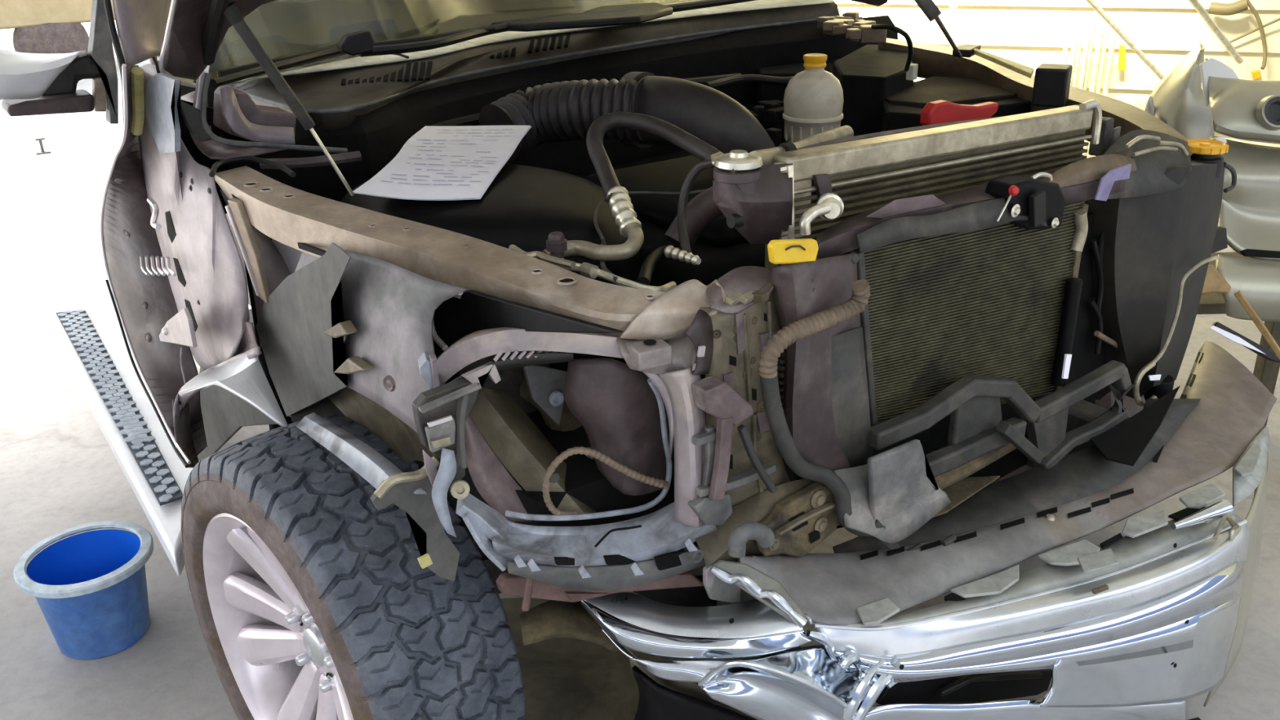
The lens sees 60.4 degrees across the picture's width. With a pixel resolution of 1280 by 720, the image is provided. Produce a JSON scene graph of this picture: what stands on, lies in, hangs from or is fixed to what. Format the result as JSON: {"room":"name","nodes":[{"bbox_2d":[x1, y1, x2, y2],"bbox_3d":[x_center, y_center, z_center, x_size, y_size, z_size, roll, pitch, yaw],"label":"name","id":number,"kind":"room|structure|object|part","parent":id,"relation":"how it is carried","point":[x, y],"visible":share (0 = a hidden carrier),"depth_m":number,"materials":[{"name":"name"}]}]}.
{"room":"auto repair garage","nodes":[
{"label":"auto repair garage","id":0,"kind":"room"},
{"bbox_2d":[0,20,1279,719],"bbox_3d":[-0.757,-2.004,8.850,30.000,0.100,36.000,-17,28,-31],"label":"floor","id":1,"kind":"structure","parent":0,"point":[60,471],"depth_m":3.26,"materials":[{"name":"concrete"}]},
{"bbox_2d":[34,137,50,155],"bbox_3d":[-4.118,-1.474,7.568,0.090,0.106,0.050,-17,28,-31],"label":"stand","id":2,"kind":"object","parent":1,"relation":"on","point":[40,139],"visible":1,"depth_m":7.56,"materials":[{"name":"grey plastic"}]},
{"bbox_2d":[0,0,115,54],"bbox_3d":[-7.171,-3.275,10.133,4.400,1.479,1.710,-17,28,-31],"label":"parked car","id":3,"kind":"object","parent":1,"relation":"on","point":[40,26],"visible":0.57,"depth_m":10.31,"materials":[{"name":"beige paint"}]},
{"bbox_2d":[13,520,153,659],"bbox_3d":[-1.300,0.558,2.623,0.298,0.229,0.298,-17,28,-31],"label":"bucket","id":4,"kind":"object","parent":1,"relation":"on","point":[90,588],"visible":1,"depth_m":2.58,"materials":[{"name":"blue plastic"}]},
{"bbox_2d":[500,591,734,719],"bbox_3d":[0.011,0.721,2.458,0.656,0.005,0.870,-8,25,-15],"label":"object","id":5,"kind":"structure","parent":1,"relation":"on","point":[564,678],"depth_m":2.47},
{"bbox_2d":[0,0,1279,719],"bbox_3d":[-0.203,-0.732,3.630,3.410,2.003,4.697,-17,28,-31],"label":"pickup truck","id":6,"kind":"object","parent":1,"relation":"on","point":[741,289],"depth_m":1.87,"materials":[{"name":"paint"}]},
{"bbox_2d":[42,53,100,95],"bbox_3d":[-1.218,-0.610,2.353,0.137,0.086,0.060,-17,28,-31],"label":"mirror bracket","id":7,"kind":"object","parent":6,"relation":"on","point":[85,67],"depth_m":2.33,"materials":[{"name":"plastic"}]},
{"bbox_3d":[-1.151,-0.640,2.358,0.046,0.260,0.050,-17,28,-31],"label":"mirror post","id":8,"kind":"part","parent":6,"relation":"part of","materials":[{"name":"grey plastic"}]},
{"bbox_3d":[-1.081,0.017,2.398,0.006,0.264,0.525,-17,28,-31],"label":"door edge trim","id":9,"kind":"part","parent":6,"relation":"part of","materials":[{"name":"black plastic"}]},
{"bbox_3d":[-0.963,-0.288,2.181,0.012,0.065,0.069,-17,28,-31],"label":"door check arm","id":10,"kind":"part","parent":6,"relation":"part of","materials":[{"name":"silver metal"}]},
{"bbox_3d":[-0.843,-0.434,1.951,0.010,0.162,0.304,-17,28,-31],"label":"cowl corner plate","id":11,"kind":"part","parent":6,"relation":"part of","materials":[{"name":"grey plastic"}]},
{"bbox_3d":[-0.890,-0.244,2.180,0.064,0.664,0.509,-17,28,-31],"label":"cowl panel","id":12,"kind":"part","parent":6,"relation":"part of","materials":[{"name":"brown paint"}]},
{"bbox_3d":[-0.868,-0.439,2.313,0.232,0.267,0.010,-17,28,-31],"label":"cowl closing panel","id":13,"kind":"part","parent":6,"relation":"part of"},
{"bbox_3d":[-0.843,-0.008,2.250,0.013,0.282,0.577,-17,28,-31],"label":"cowl panel","id":14,"kind":"part","parent":6,"relation":"part of","materials":[{"name":"brown paint"}]},
{"bbox_3d":[-0.745,-0.181,2.167,0.073,0.298,0.307,-17,28,-31],"label":"fender panel","id":15,"kind":"part","parent":6,"relation":"part of","materials":[{"name":"brown paint"}]},
{"bbox_3d":[-0.762,-0.655,2.408,0.013,0.026,0.447,8,25,21],"label":"wiper blade","id":16,"kind":"part","parent":6,"relation":"part of","materials":[{"name":"black plastic"}]},
{"bbox_3d":[-0.646,-0.168,2.094,0.010,0.169,0.419,-17,28,-31],"label":"fender panel","id":17,"kind":"part","parent":6,"relation":"part of","materials":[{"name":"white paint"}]},
{"bbox_3d":[-0.556,-0.353,2.004,0.079,0.162,0.007,-5,24,-9],"label":"strut rod","id":18,"kind":"part","parent":6,"relation":"part of","materials":[{"name":"metal"}]},
{"bbox_3d":[-0.522,0.083,1.970,0.045,0.285,0.681,-17,28,-31],"label":"liner panel","id":19,"kind":"part","parent":6,"relation":"part of","materials":[{"name":"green metal"}]},
{"bbox_2d":[341,61,432,85],"bbox_3d":[-0.582,-0.662,2.542,0.223,0.024,0.127,-9,25,-16],"label":"vent","id":20,"kind":"object","parent":6,"relation":"attached to","point":[353,73],"depth_m":2.53,"materials":[{"name":"black plastic"}]},
{"bbox_2d":[391,53,408,58],"bbox_3d":[-0.565,-0.703,2.531,0.125,0.005,0.030,17,30,36],"label":"washer","id":21,"kind":"object","parent":6,"relation":"in","point":[401,55],"depth_m":2.51,"materials":[{"name":"black plastic"}]},
{"bbox_3d":[-0.270,0.101,1.492,0.042,0.043,0.010,-17,28,-31],"label":"bracket plate","id":22,"kind":"part","parent":6,"relation":"part of","materials":[{"name":"grey plastic"}]},
{"bbox_2d":[352,124,531,200],"bbox_3d":[-0.362,-0.385,2.103,0.226,0.033,0.482,1,24,5],"label":"paper sheet","id":23,"kind":"object","parent":6,"relation":"on","point":[436,162],"visible":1,"depth_m":2.04,"materials":[{"name":"grey paper"}]},
{"bbox_3d":[-0.356,-0.168,1.754,1.010,0.149,0.191,12,27,28],"label":"fender rail","id":24,"kind":"part","parent":6,"relation":"part of","materials":[{"name":"brown metal"}]},
{"bbox_2d":[449,480,470,498],"bbox_3d":[-0.249,0.180,1.525,0.028,0.028,0.009,-10,25,-18],"label":"bolt","id":25,"kind":"object","parent":6,"relation":"in","point":[460,489],"depth_m":1.52,"materials":[{"name":"metal"}]},
{"bbox_2d":[489,47,515,58],"bbox_3d":[-0.356,-0.815,2.877,0.064,0.024,0.185,-2,24,-2],"label":"vent","id":26,"kind":"object","parent":6,"relation":"attached to","point":[495,52],"depth_m":2.83,"materials":[{"name":"black plastic"}]},
{"bbox_2d":[159,0,888,87],"bbox_3d":[0.004,-0.800,2.127,1.744,0.418,0.556,-17,28,-31],"label":"windshield","id":27,"kind":"object","parent":6,"relation":"attached to","point":[196,29],"depth_m":1.87,"materials":[{"name":"glass"}]},
{"bbox_3d":[-0.048,-0.824,2.963,1.989,0.102,0.521,-17,28,-31],"label":"cowl panel","id":28,"kind":"part","parent":6,"relation":"part of","materials":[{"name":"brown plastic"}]},
{"bbox_3d":[-0.144,0.051,1.718,0.080,0.124,0.010,-17,28,-31],"label":"plate","id":29,"kind":"part","parent":6,"relation":"part of","materials":[{"name":"grey plastic"}]},
{"bbox_2d":[528,34,570,53],"bbox_3d":[-0.240,-0.848,2.946,0.071,0.024,0.204,19,31,39],"label":"vent","id":30,"kind":"object","parent":6,"relation":"attached to","point":[537,43],"depth_m":2.95,"materials":[{"name":"black plastic"}]},
{"bbox_3d":[-0.111,0.446,1.810,0.212,0.120,0.068,-17,28,-31],"label":"control arm","id":31,"kind":"part","parent":6,"relation":"part of"},
{"bbox_2d":[455,493,705,591],"bbox_3d":[-0.081,0.264,1.639,0.337,0.156,0.230,-17,28,-31],"label":"bracket","id":32,"kind":"object","parent":6,"relation":"on","point":[545,541],"depth_m":1.64,"materials":[{"name":"grey plastic"}]},
{"bbox_2d":[492,502,717,566],"bbox_3d":[-0.056,0.275,1.643,0.347,0.098,0.073,-4,24,-7],"label":"bracket","id":33,"kind":"object","parent":6,"relation":"on","point":[576,534],"depth_m":1.64,"materials":[{"name":"grey plastic"}]},
{"bbox_3d":[0.069,0.131,1.583,0.074,0.272,0.043,-7,24,-13],"label":"headlamp ring post","id":34,"kind":"part","parent":6,"relation":"part of","materials":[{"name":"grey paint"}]},
{"bbox_3d":[0.099,0.139,1.582,0.020,0.097,0.010,-17,28,-31],"label":"bracket leg","id":35,"kind":"part","parent":6,"relation":"part of","materials":[{"name":"grey plastic"}]},
{"bbox_3d":[0.115,0.140,1.568,0.035,0.130,0.014,-17,28,-31],"label":"bracket leg","id":36,"kind":"part","parent":6,"relation":"part of","materials":[{"name":"brown paint"}]},
{"bbox_3d":[0.152,0.362,1.756,0.123,0.087,0.010,-17,28,-31],"label":"bumper plate","id":37,"kind":"part","parent":6,"relation":"part of","materials":[{"name":"grey plastic"}]},
{"bbox_3d":[-0.429,0.071,2.628,0.080,0.160,2.300,-17,28,-31],"label":"frame rail","id":38,"kind":"part","parent":6,"relation":"part of","materials":[{"name":"metal"}]},
{"bbox_3d":[0.173,0.077,1.645,0.198,0.403,0.025,-17,28,-31],"label":"radiator support panel","id":39,"kind":"part","parent":6,"relation":"part of","materials":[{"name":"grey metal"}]},
{"bbox_3d":[0.167,-0.223,1.607,0.131,0.136,0.069,-17,28,-31],"label":"radiator tank","id":40,"kind":"part","parent":6,"relation":"part of","materials":[{"name":"black plastic"}]},
{"bbox_3d":[0.171,0.145,1.599,0.065,0.123,0.014,-12,26,-22],"label":"bracket leg","id":41,"kind":"part","parent":6,"relation":"part of","materials":[{"name":"plastic"}]},
{"bbox_3d":[0.213,-0.152,1.508,0.037,0.012,0.003,-17,28,-31],"label":"cap handle","id":42,"kind":"part","parent":6,"relation":"part of","materials":[{"name":"plastic"}]},
{"bbox_3d":[0.237,-0.225,1.679,0.055,0.141,0.010,-17,28,-31],"label":"radiator plate","id":43,"kind":"part","parent":6,"relation":"part of","materials":[{"name":"metal"}]},
{"bbox_3d":[0.290,0.021,1.666,0.220,0.402,0.040,-17,28,-31],"label":"air duct panel","id":44,"kind":"part","parent":6,"relation":"part of","materials":[{"name":"grey plastic"}]},
{"bbox_3d":[0.706,-0.738,2.517,0.010,0.169,0.547,8,25,20],"label":"strut rod","id":45,"kind":"part","parent":6,"relation":"part of","materials":[{"name":"plastic"}]},
{"bbox_3d":[0.806,-0.707,2.905,0.418,0.012,0.332,-17,28,-31],"label":"battery lid","id":46,"kind":"part","parent":6,"relation":"part of","materials":[{"name":"plastic"}]},
{"bbox_2d":[933,475,999,517],"bbox_3d":[0.528,0.246,1.946,0.302,0.004,0.077,-17,28,-31],"label":"bracket","id":47,"kind":"object","parent":6,"relation":"on","point":[967,492],"depth_m":1.97,"materials":[{"name":"brown metal"}]},
{"bbox_3d":[0.577,0.152,1.917,0.266,0.038,0.030,-17,28,-31],"label":"crossbar arm","id":48,"kind":"part","parent":6,"relation":"part of","materials":[{"name":"plastic"}]},
{"bbox_3d":[0.924,-0.763,2.805,0.035,0.012,0.463,-3,24,-3],"label":"rail trim","id":49,"kind":"part","parent":6,"relation":"part of","materials":[{"name":"yellow plastic"}]},
{"bbox_3d":[0.589,-0.246,1.778,0.031,0.041,0.004,-17,28,-31],"label":"latch rod","id":50,"kind":"part","parent":6,"relation":"part of","materials":[{"name":"metal"}]},
{"bbox_2d":[832,398,1200,553],"bbox_3d":[0.804,0.219,2.066,1.074,0.043,0.165,-17,28,-31],"label":"tray","id":51,"kind":"object","parent":6,"relation":"on","point":[1008,515],"depth_m":1.99,"materials":[{"name":"plastic"}]},
{"bbox_3d":[1.007,-0.666,2.821,0.218,0.172,1.255,-9,25,-17],"label":"fender rail","id":52,"kind":"part","parent":6,"relation":"part of","materials":[{"name":"brown metal"}]},
{"bbox_3d":[0.658,-0.250,1.822,0.039,0.059,0.012,-17,28,-31],"label":"latch plate","id":53,"kind":"part","parent":6,"relation":"part of","materials":[{"name":"black plastic"}]},
{"bbox_3d":[0.325,-0.156,3.104,0.080,0.160,2.300,-17,28,-31],"label":"frame rail","id":54,"kind":"part","parent":6,"relation":"part of","materials":[{"name":"plastic"}]},
{"bbox_3d":[0.817,0.057,2.058,0.260,0.051,0.030,-17,28,-31],"label":"crossbar arm","id":55,"kind":"part","parent":6,"relation":"part of","materials":[{"name":"plastic"}]},
{"bbox_3d":[0.855,0.150,2.126,0.255,0.060,0.030,-17,28,-31],"label":"crossbar arm","id":56,"kind":"part","parent":6,"relation":"part of","materials":[{"name":"plastic"}]},
{"bbox_3d":[0.810,-0.340,1.968,0.291,0.040,0.029,-17,28,-31],"label":"tie bar plate","id":57,"kind":"part","parent":6,"relation":"part of","materials":[{"name":"brown paint"}]},
{"bbox_3d":[0.937,0.055,2.148,0.057,0.107,0.035,-17,28,-31],"label":"crossbar arm","id":58,"kind":"part","parent":6,"relation":"part of","materials":[{"name":"plastic"}]},
{"bbox_2d":[1083,138,1236,400],"bbox_3d":[1.094,-0.180,2.377,0.456,0.556,0.224,-17,28,-31],"label":"reservoir","id":59,"kind":"object","parent":6,"relation":"in","point":[1144,274],"depth_m":2.27,"materials":[{"name":"plastic"}]},
{"bbox_3d":[1.378,-0.039,2.505,0.169,0.093,0.028,4,24,12],"label":"trim strip","id":60,"kind":"part","parent":6,"relation":"part of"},
{"bbox_2d":[1061,29,1070,64],"bbox_3d":[2.174,-1.259,5.742,0.025,0.901,0.025,-17,28,-31],"label":"pipe","id":61,"kind":"object","parent":1,"relation":"on","point":[1067,33],"visible":0.34,"depth_m":5.59,"materials":[{"name":"beige metal"}]},
{"bbox_2d":[1068,40,1077,86],"bbox_3d":[2.204,-1.221,5.723,0.027,0.846,0.027,-17,28,-31],"label":"pipe","id":62,"kind":"object","parent":1,"relation":"on","point":[1073,46],"visible":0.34,"depth_m":5.57,"materials":[{"name":"beige metal"}]},
{"bbox_2d":[1071,26,1084,87],"bbox_3d":[2.231,-1.258,5.719,0.029,0.916,0.029,-17,28,-31],"label":"pipe","id":63,"kind":"object","parent":1,"relation":"on","point":[1081,28],"visible":0.34,"depth_m":5.58,"materials":[{"name":"beige metal"}]},
{"bbox_2d":[1078,38,1089,89],"bbox_3d":[2.258,-1.221,5.701,0.025,0.860,0.025,-17,28,-31],"label":"pipe","id":64,"kind":"object","parent":1,"relation":"on","point":[1086,41],"visible":0.34,"depth_m":5.57,"materials":[{"name":"beige metal"}]},
{"bbox_2d":[1083,22,1096,90],"bbox_3d":[2.281,-1.261,5.697,0.027,0.936,0.027,-17,28,-31],"label":"pipe","id":65,"kind":"object","parent":1,"relation":"on","point":[1092,26],"visible":0.34,"depth_m":5.56,"materials":[{"name":"beige metal"}]},
{"bbox_2d":[1082,32,1102,155],"bbox_3d":[2.309,-1.227,5.677,0.029,0.888,0.029,-17,28,-31],"label":"pipe","id":66,"kind":"object","parent":1,"relation":"on","point":[1100,35],"visible":0.34,"depth_m":5.55,"materials":[{"name":"beige metal"}]},
{"bbox_2d":[1085,29,1109,158],"bbox_3d":[2.343,-1.239,5.681,0.025,0.905,0.025,-17,28,-31],"label":"pipe","id":67,"kind":"object","parent":1,"relation":"on","point":[1105,35],"visible":0.34,"depth_m":5.56,"materials":[{"name":"beige metal"}]},
{"bbox_2d":[1093,36,1115,156],"bbox_3d":[2.370,-1.211,5.660,0.027,0.870,0.027,-17,28,-31],"label":"pipe","id":68,"kind":"object","parent":1,"relation":"on","point":[1113,39],"visible":0.34,"depth_m":5.53,"materials":[{"name":"beige metal"}]},
{"bbox_2d":[1196,252,1279,426],"bbox_3d":[1.617,0.037,3.198,0.700,0.592,0.420,-1,24,0],"label":"stand","id":69,"kind":"object","parent":1,"relation":"on","point":[1266,371],"visible":0.02,"depth_m":3.31,"materials":[{"name":"brown wood"}]},
{"bbox_2d":[1208,134,1279,260],"bbox_3d":[1.671,-0.434,2.886,0.368,0.306,0.237,0,24,4],"label":"bumper cover","id":70,"kind":"object","parent":69,"relation":"on","point":[1250,213],"visible":0.8,"depth_m":2.88,"materials":[{"name":"metal"}]},
{"bbox_2d":[1200,57,1279,144],"bbox_3d":[1.698,-0.672,2.925,0.408,0.230,0.242,1,24,4],"label":"bumper cover","id":71,"kind":"object","parent":70,"relation":"on","point":[1243,109],"visible":1,"depth_m":2.87,"materials":[{"name":"metal"}]},
{"bbox_2d":[1255,94,1279,130],"bbox_3d":[1.642,-0.639,2.842,0.092,0.089,0.055,0,24,2],"label":"fog lamp","id":72,"kind":"object","parent":71,"relation":"attached to","point":[1268,107],"depth_m":2.84,"materials":[{"name":"silver metal"}]},
{"bbox_2d":[1215,248,1279,321],"bbox_3d":[1.555,-0.171,2.687,0.316,0.190,0.087,0,24,2],"label":"bumper cover","id":73,"kind":"object","parent":69,"relation":"on","point":[1258,280],"visible":0.88,"depth_m":2.66,"materials":[{"name":"paint"}]},
{"bbox_2d":[1201,264,1231,293],"bbox_3d":[1.371,-0.192,2.640,0.075,0.078,0.062,-2,24,0],"label":"wood block","id":74,"kind":"object","parent":73,"relation":"on","point":[1215,282],"visible":0.52,"depth_m":2.62,"materials":[{"name":"brown wood"}]},
{"bbox_2d":[1234,289,1279,359],"bbox_3d":[1.438,-0.079,2.550,0.132,0.154,0.015,13,27,29],"label":"handle","id":75,"kind":"object","parent":69,"relation":"on","point":[1238,295],"visible":1,"depth_m":2.54,"materials":[{"name":"beige wood"}]},
{"bbox_3d":[1.926,-0.025,3.359,0.050,0.562,0.050,-1,24,0],"label":"leg","id":76,"kind":"part","parent":69,"relation":"part of","materials":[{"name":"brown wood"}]},
{"bbox_2d":[833,0,1279,157],"bbox_3d":[2.869,-2.202,5.240,9.400,3.000,0.168,7,25,19],"label":"wall","id":77,"kind":"structure","parent":0,"point":[1028,33],"depth_m":5.62,"materials":[{"name":"beige paint"}]},
{"bbox_2d":[949,0,957,47],"bbox_3d":[1.649,-1.784,5.791,0.094,0.610,0.038,7,25,19],"label":"wall post","id":78,"kind":"object","parent":77,"relation":"attached to","point":[953,3],"visible":0.48,"depth_m":5.78,"materials":[{"name":"white paint"}]},
{"bbox_2d":[1118,44,1125,70],"bbox_3d":[2.442,-1.532,5.569,0.045,0.128,0.020,7,25,19],"label":"strip","id":79,"kind":"object","parent":77,"relation":"attached to","point":[1122,57],"visible":1,"depth_m":5.56,"materials":[{"name":"plastic"}]},
{"bbox_2d":[1085,0,1164,79],"bbox_3d":[2.342,-1.559,5.316,0.588,0.457,0.026,-10,25,-19],"label":"rod","id":80,"kind":"object","parent":77,"relation":"attached to","point":[1095,6],"visible":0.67,"depth_m":5.31,"materials":[{"name":"beige metal"}]},
{"bbox_2d":[1144,43,1214,139],"bbox_3d":[1.573,-0.753,3.200,0.183,0.293,0.242,-1,24,1],"label":"silver fender","id":81,"kind":"object","parent":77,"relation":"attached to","point":[1178,100],"visible":0.71,"depth_m":3.15,"materials":[{"name":"paint"}]},
{"bbox_2d":[1188,0,1243,64],"bbox_3d":[2.707,-1.552,5.170,0.503,0.361,0.032,-15,27,-28],"label":"rod","id":82,"kind":"object","parent":77,"relation":"attached to","point":[1196,4],"visible":1,"depth_m":5.16,"materials":[{"name":"beige metal"}]},
{"bbox_2d":[1208,0,1248,15],"bbox_3d":[2.838,-1.702,5.301,0.169,0.081,0.064,11,27,26],"label":"wall fixture","id":83,"kind":"object","parent":77,"relation":"attached to","point":[1215,8],"visible":1,"depth_m":5.29,"materials":[{"name":"brown"}]},
{"bbox_2d":[1246,0,1266,69],"bbox_3d":[2.977,-1.575,5.314,0.145,0.322,0.062,20,31,39],"label":"air hose","id":84,"kind":"object","parent":83,"relation":"hanging from","point":[1250,5],"visible":1,"depth_m":5.30,"materials":[{"name":"brown"}]},
{"bbox_2d":[1229,17,1279,43],"bbox_3d":[2.979,-1.595,5.332,0.254,0.153,0.012,7,25,19],"label":"cable","id":85,"kind":"object","parent":77,"relation":"attached to","point":[1278,19],"visible":0.88,"depth_m":5.33,"materials":[{"name":"brown plastic"}]},
{"bbox_2d":[1250,69,1261,79],"bbox_3d":[3.033,-1.404,5.419,0.044,0.047,0.040,7,25,19],"label":"plug","id":86,"kind":"object","parent":77,"relation":"attached to","point":[1255,74],"visible":0.96,"depth_m":5.40,"materials":[{"name":"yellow plastic"}]}
]}

